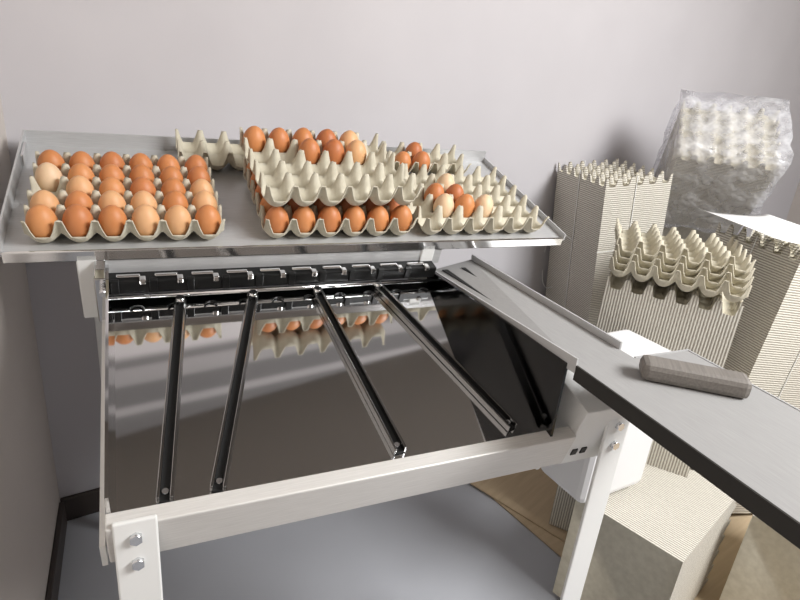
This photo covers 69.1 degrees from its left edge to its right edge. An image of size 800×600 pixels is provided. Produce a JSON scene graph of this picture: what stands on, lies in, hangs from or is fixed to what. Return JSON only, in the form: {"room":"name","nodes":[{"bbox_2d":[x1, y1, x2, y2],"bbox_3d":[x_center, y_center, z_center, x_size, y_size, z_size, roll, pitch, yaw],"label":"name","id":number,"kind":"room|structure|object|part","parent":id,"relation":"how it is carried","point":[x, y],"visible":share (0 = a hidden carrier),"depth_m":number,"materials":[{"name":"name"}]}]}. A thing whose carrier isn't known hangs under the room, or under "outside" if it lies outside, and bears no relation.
{"room":"egg packing room","nodes":[
{"label":"egg packing room","id":0,"kind":"room"},
{"bbox_2d":[0,94,59,599],"bbox_3d":[-0.146,0.143,-0.337,0.100,2.250,3.450,-4,23,-24],"label":"wall","id":1,"kind":"structure","parent":0,"point":[29,492],"depth_m":1.11,"materials":[{"name":"paint"}]},
{"bbox_2d":[45,502,66,599],"bbox_3d":[-0.184,1.163,0.052,0.012,0.070,3.385,-4,23,-24],"label":"baseboard","id":2,"kind":"structure","parent":1,"relation":"attached to","point":[52,591],"depth_m":1.33,"materials":[{"name":"grey"}]},
{"bbox_2d":[58,483,560,599],"bbox_3d":[1.256,0.999,1.085,3.695,0.100,4.300,-4,23,-24],"label":"floor","id":3,"kind":"structure","parent":0,"point":[457,542],"depth_m":1.46,"materials":[{"name":"grey concrete"}]},
{"bbox_2d":[0,130,799,599],"bbox_3d":[0.012,0.379,0.852,1.041,0.982,1.553,-4,23,-24],"label":"machine","id":4,"kind":"object","parent":3,"relation":"on","point":[252,379],"visible":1,"depth_m":0.88,"materials":[{"name":"metal"}]},
{"bbox_3d":[-0.505,-0.029,0.948,0.030,0.126,0.031,-4,39,-24],"label":"shelf post","id":5,"kind":"part","parent":4,"relation":"part of","materials":[{"name":"white metal"}]},
{"bbox_3d":[-0.654,0.164,1.316,0.045,0.919,0.006,-4,23,-24],"label":"leg","id":6,"kind":"part","parent":4,"relation":"part of","materials":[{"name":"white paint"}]},
{"bbox_2d":[20,151,224,242],"bbox_3d":[-0.468,-0.179,1.000,0.291,0.108,0.240,-4,23,-24],"label":"egg tray","id":7,"kind":"object","parent":4,"relation":"on","point":[58,228],"visible":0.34,"depth_m":0.96,"materials":[{"name":"paper"}]},
{"bbox_2d":[25,204,57,237],"bbox_3d":[-0.543,-0.119,0.881,0.043,0.056,0.044,-12,27,-38],"label":"egg","id":8,"kind":"object","parent":7,"relation":"in","point":[40,219],"visible":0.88,"depth_m":0.86,"materials":[{"name":"orange food"}]},
{"bbox_2d":[29,190,59,212],"bbox_3d":[-0.559,-0.147,0.916,0.042,0.055,0.043,-10,26,-35],"label":"egg","id":9,"kind":"object","parent":7,"relation":"in","point":[44,197],"visible":0.49,"depth_m":0.90,"materials":[{"name":"beige food"}]},
{"bbox_2d":[35,162,62,191],"bbox_3d":[-0.594,-0.206,0.984,0.042,0.055,0.043,-7,24,-29],"label":"egg","id":10,"kind":"object","parent":7,"relation":"in","point":[47,175],"visible":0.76,"depth_m":0.97,"materials":[{"name":"beige food"}]},
{"bbox_2d":[37,149,64,170],"bbox_3d":[-0.610,-0.236,1.017,0.044,0.057,0.045,-15,29,-42],"label":"egg","id":11,"kind":"object","parent":7,"relation":"in","point":[50,156],"visible":0.41,"depth_m":1.00,"materials":[{"name":"orange food"}]},
{"bbox_2d":[62,204,93,236],"bbox_3d":[-0.499,-0.122,0.900,0.044,0.057,0.045,0,22,-14],"label":"egg","id":12,"kind":"object","parent":7,"relation":"in","point":[77,218],"visible":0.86,"depth_m":0.88,"materials":[{"name":"brown food"}]},
{"bbox_2d":[64,190,93,210],"bbox_3d":[-0.516,-0.150,0.934,0.042,0.055,0.043,-10,26,-35],"label":"egg","id":13,"kind":"object","parent":7,"relation":"in","point":[75,197],"visible":0.42,"depth_m":0.92,"materials":[{"name":"brown food"}]},
{"bbox_2d":[66,175,94,197],"bbox_3d":[-0.533,-0.181,0.969,0.044,0.056,0.043,24,28,39],"label":"egg","id":14,"kind":"object","parent":7,"relation":"in","point":[78,182],"visible":0.5,"depth_m":0.95,"materials":[{"name":"food"}]},
{"bbox_2d":[67,163,94,182],"bbox_3d":[-0.549,-0.209,1.002,0.043,0.056,0.044,-12,28,-39],"label":"egg","id":15,"kind":"object","parent":7,"relation":"in","point":[81,169],"visible":0.53,"depth_m":0.98,"materials":[{"name":"orange food"}]},
{"bbox_2d":[69,151,94,169],"bbox_3d":[-0.567,-0.239,1.037,0.043,0.055,0.043,-15,29,-43],"label":"egg","id":16,"kind":"object","parent":7,"relation":"in","point":[83,157],"visible":0.48,"depth_m":1.02,"materials":[{"name":"orange food"}]},
{"bbox_2d":[98,190,125,210],"bbox_3d":[-0.472,-0.153,0.953,0.043,0.056,0.044,-7,25,-30],"label":"egg","id":17,"kind":"object","parent":7,"relation":"in","point":[110,197],"visible":0.49,"depth_m":0.93,"materials":[{"name":"food"}]},
{"bbox_2d":[99,164,124,183],"bbox_3d":[-0.506,-0.212,1.021,0.043,0.056,0.044,1,22,-11],"label":"egg","id":18,"kind":"object","parent":7,"relation":"in","point":[109,170],"visible":0.42,"depth_m":1.00,"materials":[{"name":"orange food"}]},
{"bbox_2d":[99,151,124,169],"bbox_3d":[-0.523,-0.242,1.056,0.044,0.057,0.044,-11,27,-37],"label":"egg","id":19,"kind":"object","parent":7,"relation":"in","point":[111,157],"visible":0.47,"depth_m":1.04,"materials":[{"name":"orange food"}]},
{"bbox_2d":[98,205,126,235],"bbox_3d":[-0.455,-0.125,0.921,0.042,0.055,0.043,-15,29,-42],"label":"egg","id":20,"kind":"object","parent":7,"relation":"in","point":[112,219],"visible":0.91,"depth_m":0.90,"materials":[{"name":"brown food"}]},
{"bbox_2d":[99,177,125,196],"bbox_3d":[-0.489,-0.183,0.988,0.042,0.055,0.043,5,21,-3],"label":"egg","id":21,"kind":"object","parent":7,"relation":"in","point":[110,183],"visible":0.5,"depth_m":0.97,"materials":[{"name":"brown food"}]},
{"bbox_2d":[129,153,152,170],"bbox_3d":[-0.480,-0.245,1.075,0.043,0.056,0.044,4,21,-5],"label":"egg","id":22,"kind":"object","parent":7,"relation":"in","point":[138,158],"visible":0.44,"depth_m":1.06,"materials":[{"name":"orange food"}]},
{"bbox_2d":[129,164,154,182],"bbox_3d":[-0.463,-0.216,1.041,0.043,0.056,0.044,-12,28,-39],"label":"egg","id":23,"kind":"object","parent":7,"relation":"in","point":[140,170],"visible":0.5,"depth_m":1.02,"materials":[{"name":"orange food"}]},
{"bbox_2d":[130,177,155,196],"bbox_3d":[-0.446,-0.187,1.008,0.043,0.056,0.044,-14,29,-41],"label":"egg","id":24,"kind":"object","parent":7,"relation":"in","point":[141,183],"visible":0.48,"depth_m":0.99,"materials":[{"name":"brown food"}]},
{"bbox_2d":[130,191,157,209],"bbox_3d":[-0.429,-0.157,0.973,0.043,0.056,0.044,5,21,-2],"label":"egg","id":25,"kind":"object","parent":7,"relation":"in","point":[139,198],"visible":0.53,"depth_m":0.95,"materials":[{"name":"beige food"}]},
{"bbox_2d":[131,204,159,235],"bbox_3d":[-0.411,-0.128,0.940,0.043,0.056,0.044,-10,26,-34],"label":"egg","id":26,"kind":"object","parent":7,"relation":"in","point":[145,218],"visible":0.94,"depth_m":0.92,"materials":[{"name":"beige food"}]},
{"bbox_2d":[157,154,179,171],"bbox_3d":[-0.436,-0.248,1.095,0.042,0.055,0.043,-5,24,-26],"label":"egg","id":27,"kind":"object","parent":7,"relation":"in","point":[166,160],"visible":0.5,"depth_m":1.07,"materials":[{"name":"orange food"}]},
{"bbox_2d":[159,166,182,184],"bbox_3d":[-0.418,-0.218,1.061,0.042,0.055,0.044,-15,30,-43],"label":"egg","id":28,"kind":"object","parent":7,"relation":"in","point":[168,172],"visible":0.5,"depth_m":1.04,"materials":[{"name":"orange food"}]},
{"bbox_2d":[161,178,185,196],"bbox_3d":[-0.401,-0.189,1.027,0.043,0.056,0.044,-1,22,-18],"label":"egg","id":29,"kind":"object","parent":7,"relation":"in","point":[171,184],"visible":0.55,"depth_m":1.01,"materials":[{"name":"brown food"}]},
{"bbox_2d":[162,190,188,211],"bbox_3d":[-0.384,-0.161,0.993,0.043,0.056,0.044,2,21,-9],"label":"egg","id":30,"kind":"object","parent":7,"relation":"in","point":[174,197],"visible":0.47,"depth_m":0.97,"materials":[{"name":"orange food"}]},
{"bbox_2d":[164,205,190,234],"bbox_3d":[-0.367,-0.131,0.959,0.043,0.056,0.044,-12,27,-38],"label":"egg","id":31,"kind":"object","parent":7,"relation":"in","point":[177,217],"visible":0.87,"depth_m":0.94,"materials":[{"name":"beige food"}]},
{"bbox_2d":[184,155,207,172],"bbox_3d":[-0.392,-0.251,1.115,0.043,0.056,0.044,0,22,-15],"label":"egg","id":32,"kind":"object","parent":7,"relation":"in","point":[192,161],"visible":0.43,"depth_m":1.09,"materials":[{"name":"orange food"}]},
{"bbox_2d":[187,166,210,184],"bbox_3d":[-0.375,-0.222,1.081,0.043,0.056,0.044,-10,26,-36],"label":"egg","id":33,"kind":"object","parent":7,"relation":"in","point":[197,172],"visible":0.41,"depth_m":1.06,"materials":[{"name":"orange food"}]},
{"bbox_2d":[190,179,213,196],"bbox_3d":[-0.357,-0.192,1.046,0.043,0.055,0.042,24,28,39],"label":"egg","id":34,"kind":"object","parent":7,"relation":"in","point":[199,185],"visible":0.55,"depth_m":1.03,"materials":[{"name":"beige food"}]},
{"bbox_2d":[192,190,217,210],"bbox_3d":[-0.341,-0.164,1.012,0.043,0.056,0.044,5,21,-1],"label":"egg","id":35,"kind":"object","parent":7,"relation":"in","point":[204,197],"visible":0.52,"depth_m":0.99,"materials":[{"name":"beige food"}]},
{"bbox_2d":[195,205,220,234],"bbox_3d":[-0.324,-0.134,0.978,0.043,0.056,0.044,-9,26,-33],"label":"egg","id":36,"kind":"object","parent":7,"relation":"in","point":[208,217],"visible":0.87,"depth_m":0.96,"materials":[{"name":"brown food"}]},
{"bbox_3d":[-0.318,0.550,0.747,0.045,0.677,0.006,-4,23,-24],"label":"leg","id":37,"kind":"part","parent":4,"relation":"part of","materials":[{"name":"white paint"}]},
{"bbox_3d":[-0.417,-0.032,0.940,0.010,0.010,0.014,-4,39,-24],"label":"weighing lever","id":38,"kind":"part","parent":4,"relation":"part of","materials":[{"name":"silver metal"}]},
{"bbox_3d":[-0.365,-0.035,0.963,0.010,0.010,0.014,-4,39,-24],"label":"weighing lever","id":39,"kind":"part","parent":4,"relation":"part of","materials":[{"name":"silver metal"}]},
{"bbox_3d":[-0.313,-0.039,0.986,0.010,0.010,0.014,-4,39,-24],"label":"weighing lever","id":40,"kind":"part","parent":4,"relation":"part of","materials":[{"name":"silver metal"}]},
{"bbox_2d":[175,129,292,170],"bbox_3d":[-0.316,-0.312,1.226,0.291,0.071,0.102,-4,23,-24],"label":"egg tray","id":41,"kind":"object","parent":4,"relation":"on","point":[219,154],"visible":0.38,"depth_m":1.21,"materials":[{"name":"cardboard"}]},
{"bbox_3d":[-0.261,-0.043,1.009,0.010,0.010,0.014,-4,39,-24],"label":"weighing lever","id":42,"kind":"part","parent":4,"relation":"part of","materials":[{"name":"silver metal"}]},
{"bbox_3d":[-0.200,-0.021,1.043,0.590,0.008,0.008,-4,39,-24],"label":"grading bar rod","id":43,"kind":"part","parent":4,"relation":"part of","materials":[{"name":"silver metal"}]},
{"bbox_3d":[-0.184,-0.217,1.201,1.035,0.003,0.380,-4,39,-24],"label":"shelf plate","id":44,"kind":"part","parent":4,"relation":"part of","materials":[{"name":"grey metal"}]},
{"bbox_3d":[-0.209,-0.046,1.032,0.010,0.010,0.014,-4,39,-24],"label":"weighing lever","id":45,"kind":"part","parent":4,"relation":"part of","materials":[{"name":"silver metal"}]},
{"bbox_3d":[-0.157,-0.050,1.055,0.010,0.010,0.014,-4,39,-24],"label":"weighing lever","id":46,"kind":"part","parent":4,"relation":"part of","materials":[{"name":"silver metal"}]},
{"bbox_2d":[243,158,418,237],"bbox_3d":[-0.142,-0.202,1.143,0.291,0.108,0.240,-4,23,-24],"label":"egg tray","id":47,"kind":"object","parent":4,"relation":"on","point":[369,225],"visible":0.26,"depth_m":1.07,"materials":[{"name":"cardboard"}]},
{"bbox_2d":[250,174,257,186],"bbox_3d":[-0.269,-0.229,1.126,0.044,0.056,0.044,1,22,-13],"label":"egg","id":48,"kind":"object","parent":47,"relation":"in","point":[252,175],"visible":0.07,"depth_m":1.11,"materials":[{"name":"brown food"}]},
{"bbox_2d":[254,185,262,198],"bbox_3d":[-0.252,-0.200,1.093,0.043,0.056,0.044,-13,28,-40],"label":"egg","id":49,"kind":"object","parent":47,"relation":"in","point":[258,189],"visible":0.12,"depth_m":1.07,"materials":[{"name":"brown food"}]},
{"bbox_2d":[259,198,282,212],"bbox_3d":[-0.235,-0.170,1.059,0.042,0.055,0.043,-9,26,-33],"label":"egg","id":50,"kind":"object","parent":47,"relation":"in","point":[267,206],"visible":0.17,"depth_m":1.04,"materials":[{"name":"brown food"}]},
{"bbox_2d":[264,206,288,232],"bbox_3d":[-0.218,-0.141,1.025,0.042,0.055,0.043,-10,26,-35],"label":"egg","id":51,"kind":"object","parent":47,"relation":"in","point":[278,218],"visible":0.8,"depth_m":1.01,"materials":[{"name":"brown food"}]},
{"bbox_2d":[286,198,308,212],"bbox_3d":[-0.191,-0.174,1.078,0.043,0.056,0.044,1,22,-12],"label":"egg","id":52,"kind":"object","parent":47,"relation":"in","point":[291,202],"visible":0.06,"depth_m":1.06,"materials":[{"name":"brown food"}]},
{"bbox_2d":[292,206,314,232],"bbox_3d":[-0.174,-0.144,1.044,0.042,0.055,0.043,1,22,-12],"label":"egg","id":53,"kind":"object","parent":47,"relation":"in","point":[305,217],"visible":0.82,"depth_m":1.03,"materials":[{"name":"brown food"}]},
{"bbox_2d":[310,198,326,213],"bbox_3d":[-0.147,-0.177,1.097,0.044,0.057,0.045,-9,26,-34],"label":"egg","id":54,"kind":"object","parent":47,"relation":"in","point":[318,203],"visible":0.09,"depth_m":1.07,"materials":[{"name":"brown food"}]},
{"bbox_2d":[317,206,340,231],"bbox_3d":[-0.130,-0.148,1.063,0.043,0.056,0.044,5,21,-3],"label":"egg","id":55,"kind":"object","parent":47,"relation":"in","point":[331,215],"visible":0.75,"depth_m":1.04,"materials":[{"name":"brown food"}]},
{"bbox_2d":[239,127,423,206],"bbox_3d":[-0.136,-0.252,1.102,0.291,0.110,0.240,-5,24,-25],"label":"egg tray","id":56,"kind":"object","parent":47,"relation":"on","point":[281,177],"visible":0.94,"depth_m":1.08,"materials":[{"name":"cardboard"}]},
{"bbox_2d":[243,126,265,151],"bbox_3d":[-0.280,-0.307,1.117,0.043,0.056,0.044,-8,25,-32],"label":"egg","id":57,"kind":"object","parent":56,"relation":"in","point":[255,136],"visible":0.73,"depth_m":1.10,"materials":[{"name":"orange food"}]},
{"bbox_2d":[268,127,289,152],"bbox_3d":[-0.237,-0.310,1.137,0.042,0.055,0.043,-9,26,-33],"label":"egg","id":58,"kind":"object","parent":56,"relation":"in","point":[280,137],"visible":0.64,"depth_m":1.12,"materials":[{"name":"orange food"}]},
{"bbox_2d":[292,127,312,145],"bbox_3d":[-0.194,-0.315,1.158,0.043,0.056,0.044,5,21,-2],"label":"egg","id":59,"kind":"object","parent":56,"relation":"in","point":[301,134],"visible":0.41,"depth_m":1.14,"materials":[{"name":"orange food"}]},
{"bbox_2d":[298,138,319,163],"bbox_3d":[-0.176,-0.285,1.123,0.043,0.056,0.044,2,22,-11],"label":"egg","id":60,"kind":"object","parent":56,"relation":"in","point":[311,148],"visible":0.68,"depth_m":1.11,"materials":[{"name":"orange food"}]},
{"bbox_2d":[316,129,335,147],"bbox_3d":[-0.150,-0.319,1.177,0.044,0.057,0.045,0,22,-15],"label":"egg","id":61,"kind":"object","parent":56,"relation":"in","point":[325,135],"visible":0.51,"depth_m":1.16,"materials":[{"name":"orange food"}]},
{"bbox_2d":[322,139,344,164],"bbox_3d":[-0.131,-0.289,1.143,0.044,0.056,0.045,-12,27,-38],"label":"egg","id":62,"kind":"object","parent":56,"relation":"in","point":[335,148],"visible":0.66,"depth_m":1.12,"materials":[{"name":"orange food"}]},
{"bbox_2d":[339,130,357,149],"bbox_3d":[-0.106,-0.323,1.199,0.043,0.055,0.042,21,26,33],"label":"egg","id":63,"kind":"object","parent":56,"relation":"in","point":[348,136],"visible":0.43,"depth_m":1.18,"materials":[{"name":"beige food"}]},
{"bbox_2d":[345,140,366,164],"bbox_3d":[-0.089,-0.293,1.163,0.044,0.056,0.045,2,21,-9],"label":"egg","id":64,"kind":"object","parent":56,"relation":"in","point":[358,149],"visible":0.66,"depth_m":1.15,"materials":[{"name":"beige food"}]},
{"bbox_2d":[335,198,352,214],"bbox_3d":[-0.103,-0.180,1.116,0.045,0.057,0.044,24,28,39],"label":"egg","id":65,"kind":"object","parent":47,"relation":"in","point":[345,205],"visible":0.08,"depth_m":1.09,"materials":[{"name":"brown food"}]},
{"bbox_2d":[342,206,364,231],"bbox_3d":[-0.086,-0.150,1.083,0.042,0.055,0.043,1,22,-13],"label":"egg","id":66,"kind":"object","parent":47,"relation":"in","point":[355,214],"visible":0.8,"depth_m":1.06,"materials":[{"name":"brown food"}]},
{"bbox_2d":[359,198,378,214],"bbox_3d":[-0.059,-0.183,1.136,0.042,0.055,0.043,-13,28,-40],"label":"egg","id":67,"kind":"object","parent":47,"relation":"in","point":[369,204],"visible":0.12,"depth_m":1.11,"materials":[{"name":"brown food"}]},
{"bbox_2d":[366,206,388,231],"bbox_3d":[-0.042,-0.153,1.102,0.042,0.055,0.043,4,21,-5],"label":"egg","id":68,"kind":"object","parent":47,"relation":"in","point":[380,215],"visible":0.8,"depth_m":1.08,"materials":[{"name":"brown food"}]},
{"bbox_2d":[382,198,398,214],"bbox_3d":[-0.015,-0.186,1.155,0.042,0.055,0.043,0,22,-14],"label":"egg","id":69,"kind":"object","parent":47,"relation":"in","point":[392,204],"visible":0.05,"depth_m":1.13,"materials":[{"name":"brown food"}]},
{"bbox_2d":[389,205,411,230],"bbox_3d":[0.002,-0.157,1.121,0.044,0.057,0.044,-15,29,-42],"label":"egg","id":70,"kind":"object","parent":47,"relation":"in","point":[403,213],"visible":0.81,"depth_m":1.10,"materials":[{"name":"brown food"}]},
{"bbox_2d":[104,264,575,561],"bbox_3d":[-0.118,0.084,0.933,0.633,0.227,0.500,-4,23,-24],"label":"tray","id":71,"kind":"object","parent":4,"relation":"on","point":[239,398],"depth_m":0.87,"materials":[{"name":"grey metal"}]},
{"bbox_3d":[-0.105,-0.054,1.078,0.010,0.010,0.014,-4,39,-24],"label":"weighing lever","id":72,"kind":"part","parent":4,"relation":"part of","materials":[{"name":"silver metal"}]},
{"bbox_3d":[-0.053,-0.057,1.101,0.010,0.010,0.014,-4,39,-24],"label":"weighing lever","id":73,"kind":"part","parent":4,"relation":"part of","materials":[{"name":"silver metal"}]},
{"bbox_3d":[-0.001,-0.061,1.124,0.010,0.010,0.014,-4,39,-24],"label":"weighing lever","id":74,"kind":"part","parent":4,"relation":"part of","materials":[{"name":"silver metal"}]},
{"bbox_2d":[362,140,471,174],"bbox_3d":[0.018,-0.328,1.362,0.291,0.072,0.102,-4,23,-24],"label":"egg tray","id":75,"kind":"object","parent":4,"relation":"on","point":[451,164],"visible":0.3,"depth_m":1.39,"materials":[{"name":"cardboard"}]},
{"bbox_2d":[395,151,410,170],"bbox_3d":[0.004,-0.316,1.335,0.042,0.054,0.044,3,21,-8],"label":"egg","id":76,"kind":"object","parent":75,"relation":"in","point":[402,156],"visible":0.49,"depth_m":1.32,"materials":[{"name":"orange food"}]},
{"bbox_2d":[405,142,421,158],"bbox_3d":[0.032,-0.351,1.387,0.042,0.054,0.044,2,21,-9],"label":"egg","id":77,"kind":"object","parent":75,"relation":"in","point":[414,148],"visible":0.44,"depth_m":1.37,"materials":[{"name":"orange food"}]},
{"bbox_2d":[411,151,429,170],"bbox_3d":[0.049,-0.320,1.354,0.044,0.056,0.046,-10,26,-34],"label":"egg","id":78,"kind":"object","parent":75,"relation":"in","point":[422,157],"visible":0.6,"depth_m":1.33,"materials":[{"name":"orange food"}]},
{"bbox_3d":[0.051,-0.065,1.147,0.010,0.010,0.014,-4,39,-24],"label":"weighing lever","id":79,"kind":"part","parent":4,"relation":"part of","materials":[{"name":"silver metal"}]},
{"bbox_3d":[0.041,-0.068,1.189,0.028,0.126,0.031,-4,39,-24],"label":"shelf post","id":80,"kind":"part","parent":4,"relation":"part of","materials":[{"name":"white metal"}]},
{"bbox_2d":[404,163,549,234],"bbox_3d":[0.139,-0.221,1.267,0.291,0.108,0.240,-4,23,-24],"label":"egg tray","id":81,"kind":"object","parent":4,"relation":"on","point":[508,214],"visible":0.72,"depth_m":1.24,"materials":[{"name":"cardboard"}]},
{"bbox_2d":[424,183,443,203],"bbox_3d":[0.073,-0.223,1.236,0.043,0.056,0.044,-13,28,-40],"label":"egg","id":82,"kind":"object","parent":81,"relation":"in","point":[436,189],"visible":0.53,"depth_m":1.22,"materials":[{"name":"brown food"}]},
{"bbox_2d":[433,193,453,217],"bbox_3d":[0.090,-0.194,1.203,0.043,0.056,0.044,4,21,-6],"label":"egg","id":83,"kind":"object","parent":81,"relation":"in","point":[445,200],"visible":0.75,"depth_m":1.19,"materials":[{"name":"beige food"}]},
{"bbox_2d":[436,173,454,192],"bbox_3d":[0.100,-0.255,1.290,0.043,0.055,0.042,23,27,37],"label":"egg","id":84,"kind":"object","parent":81,"relation":"in","point":[446,179],"visible":0.44,"depth_m":1.27,"materials":[{"name":"beige food"}]},
{"bbox_2d":[445,184,463,202],"bbox_3d":[0.117,-0.225,1.255,0.042,0.055,0.044,-7,25,-30],"label":"egg","id":85,"kind":"object","parent":81,"relation":"in","point":[456,190],"visible":0.41,"depth_m":1.23,"materials":[{"name":"brown food"}]},
{"bbox_2d":[453,194,474,217],"bbox_3d":[0.135,-0.197,1.221,0.043,0.056,0.044,0,22,-15],"label":"egg","id":86,"kind":"object","parent":81,"relation":"in","point":[465,200],"visible":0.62,"depth_m":1.20,"materials":[{"name":"orange food"}]},
{"bbox_2d":[473,194,492,217],"bbox_3d":[0.178,-0.200,1.241,0.042,0.055,0.043,5,21,-3],"label":"egg","id":87,"kind":"object","parent":81,"relation":"in","point":[484,200],"visible":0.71,"depth_m":1.22,"materials":[{"name":"beige food"}]},
{"bbox_3d":[0.306,0.496,1.018,0.045,0.699,0.006,-4,23,-24],"label":"leg","id":88,"kind":"part","parent":4,"relation":"part of","materials":[{"name":"white paint"}]},
{"bbox_3d":[0.391,0.101,0.773,0.135,0.026,0.040,10,22,12],"label":"pusher handle","id":89,"kind":"part","parent":4,"relation":"part of","materials":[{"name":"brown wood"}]},
{"bbox_2d":[542,158,672,325],"bbox_3d":[0.711,-0.028,2.118,0.346,0.930,0.319,-1,22,-16],"label":"stack","id":90,"kind":"object","parent":3,"relation":"on","point":[589,201],"visible":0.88,"depth_m":1.92,"materials":[{"name":"cardboard"}]},
{"bbox_2d":[490,496,752,599],"bbox_3d":[0.939,0.643,1.766,1.100,0.005,1.000,-10,26,-35],"label":"cardboard sheet","id":91,"kind":"object","parent":3,"relation":"on","point":[735,531],"visible":0.06,"depth_m":1.60,"materials":[{"name":"brown cardboard"}]},
{"bbox_2d":[470,468,567,541],"bbox_3d":[0.533,0.572,1.830,0.620,0.004,0.500,23,27,37],"label":"cardboard sheet","id":92,"kind":"object","parent":91,"relation":"on","point":[531,494],"visible":0.12,"depth_m":1.75,"materials":[{"name":"brown cardboard"}]},
{"bbox_2d":[549,271,743,530],"bbox_3d":[0.637,0.288,1.547,0.288,0.742,0.240,15,23,23],"label":"bundle","id":93,"kind":"object","parent":92,"relation":"on","point":[672,318],"visible":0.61,"depth_m":1.35,"materials":[{"name":"cardboard"}]},
{"bbox_2d":[609,256,751,301],"bbox_3d":[0.665,-0.075,1.387,0.291,0.050,0.243,15,23,23],"label":"egg tray","id":94,"kind":"object","parent":93,"relation":"on","point":[700,282],"visible":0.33,"depth_m":1.29,"materials":[{"name":"cardboard"}]},
{"bbox_2d":[612,230,753,293],"bbox_3d":[0.671,-0.094,1.401,0.291,0.050,0.243,14,23,21],"label":"egg tray","id":95,"kind":"object","parent":94,"relation":"on","point":[685,279],"visible":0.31,"depth_m":1.30,"materials":[{"name":"cardboard"}]},
{"bbox_2d":[614,224,754,284],"bbox_3d":[0.676,-0.113,1.414,0.291,0.050,0.243,13,22,18],"label":"egg tray","id":96,"kind":"object","parent":95,"relation":"on","point":[739,280],"visible":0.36,"depth_m":1.32,"materials":[{"name":"cardboard"}]},
{"bbox_2d":[614,218,756,276],"bbox_3d":[0.681,-0.131,1.427,0.291,0.050,0.243,12,22,15],"label":"egg tray","id":97,"kind":"object","parent":96,"relation":"on","point":[713,249],"visible":0.85,"depth_m":1.39,"materials":[{"name":"cardboard"}]},
{"bbox_2d":[553,464,736,599],"bbox_3d":[0.598,0.584,1.407,0.360,0.288,0.240,-14,29,-42],"label":"stack","id":98,"kind":"object","parent":91,"relation":"on","point":[660,536],"visible":0.87,"depth_m":1.28,"materials":[{"name":"cardboard"}]},
{"bbox_2d":[541,329,669,502],"bbox_3d":[0.462,0.261,1.301,0.220,0.338,0.166,-7,24,-29],"label":"plastic storage box","id":99,"kind":"object","parent":98,"relation":"on","point":[575,477],"visible":0.23,"depth_m":1.28,"materials":[{"name":"white plastic"}]},
{"bbox_3d":[0.475,0.116,1.247,0.220,0.028,0.160,-7,24,-29],"label":"lid","id":100,"kind":"part","parent":99,"relation":"part of","materials":[{"name":"white plastic"}]},
{"bbox_2d":[690,222,799,513],"bbox_3d":[1.014,0.212,1.720,0.376,0.826,0.294,0,22,-15],"label":"bundle","id":101,"kind":"object","parent":91,"relation":"on","point":[765,346],"visible":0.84,"depth_m":1.53,"materials":[{"name":"cardboard"}]},
{"bbox_2d":[704,210,799,243],"bbox_3d":[0.957,-0.194,1.516,0.210,0.015,0.297,4,21,-5],"label":"paper sheet","id":102,"kind":"object","parent":101,"relation":"on","point":[775,227],"visible":1,"depth_m":1.54,"materials":[{"name":"white paper"}]},
{"bbox_2d":[749,230,794,249],"bbox_3d":[1.181,0.188,1.865,0.294,0.800,0.246,-7,24,-29],"label":"bundle","id":103,"kind":"object","parent":91,"relation":"on","point":[762,236],"visible":0.09,"depth_m":1.71,"materials":[{"name":"cardboard"}]},
{"bbox_3d":[1.624,0.919,1.224,1.300,0.005,0.900,0,22,-15],"label":"cardboard sheet","id":104,"kind":"object","parent":3,"relation":"on","visible":0},
{"bbox_2d":[719,515,799,599],"bbox_3d":[0.998,0.632,1.388,0.360,0.288,0.240,-11,27,-37],"label":"bundle","id":105,"kind":"object","parent":104,"relation":"on","point":[766,566],"visible":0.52,"depth_m":1.31,"materials":[{"name":"cardboard"}]},
{"bbox_2d":[0,0,799,501],"bbox_3d":[0.657,-0.716,2.077,4.100,2.250,0.101,-9,25,-33],"label":"wall","id":106,"kind":"structure","parent":0,"point":[534,86],"depth_m":1.57,"materials":[{"name":"paint"}]},
{"bbox_2d":[60,487,99,520],"bbox_3d":[0.670,0.302,2.484,3.694,0.070,0.015,-9,26,-33],"label":"baseboard","id":107,"kind":"structure","parent":106,"relation":"attached to","point":[85,503],"depth_m":1.50,"materials":[{"name":"grey"}]},
{"bbox_2d":[654,96,786,241],"bbox_3d":[1.070,-0.420,2.029,0.330,0.574,0.543,11,22,13],"label":"bundle","id":108,"kind":"object","parent":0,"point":[724,162],"visible":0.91,"depth_m":1.89,"materials":[{"name":"plastic"}]},
{"bbox_2d":[786,181,799,224],"bbox_3d":[2.988,-0.225,1.426,0.100,2.250,4.200,-4,23,-24],"label":"wall","id":109,"kind":"structure","parent":0,"point":[793,216],"depth_m":3.15,"materials":[{"name":"paint"}]}
]}

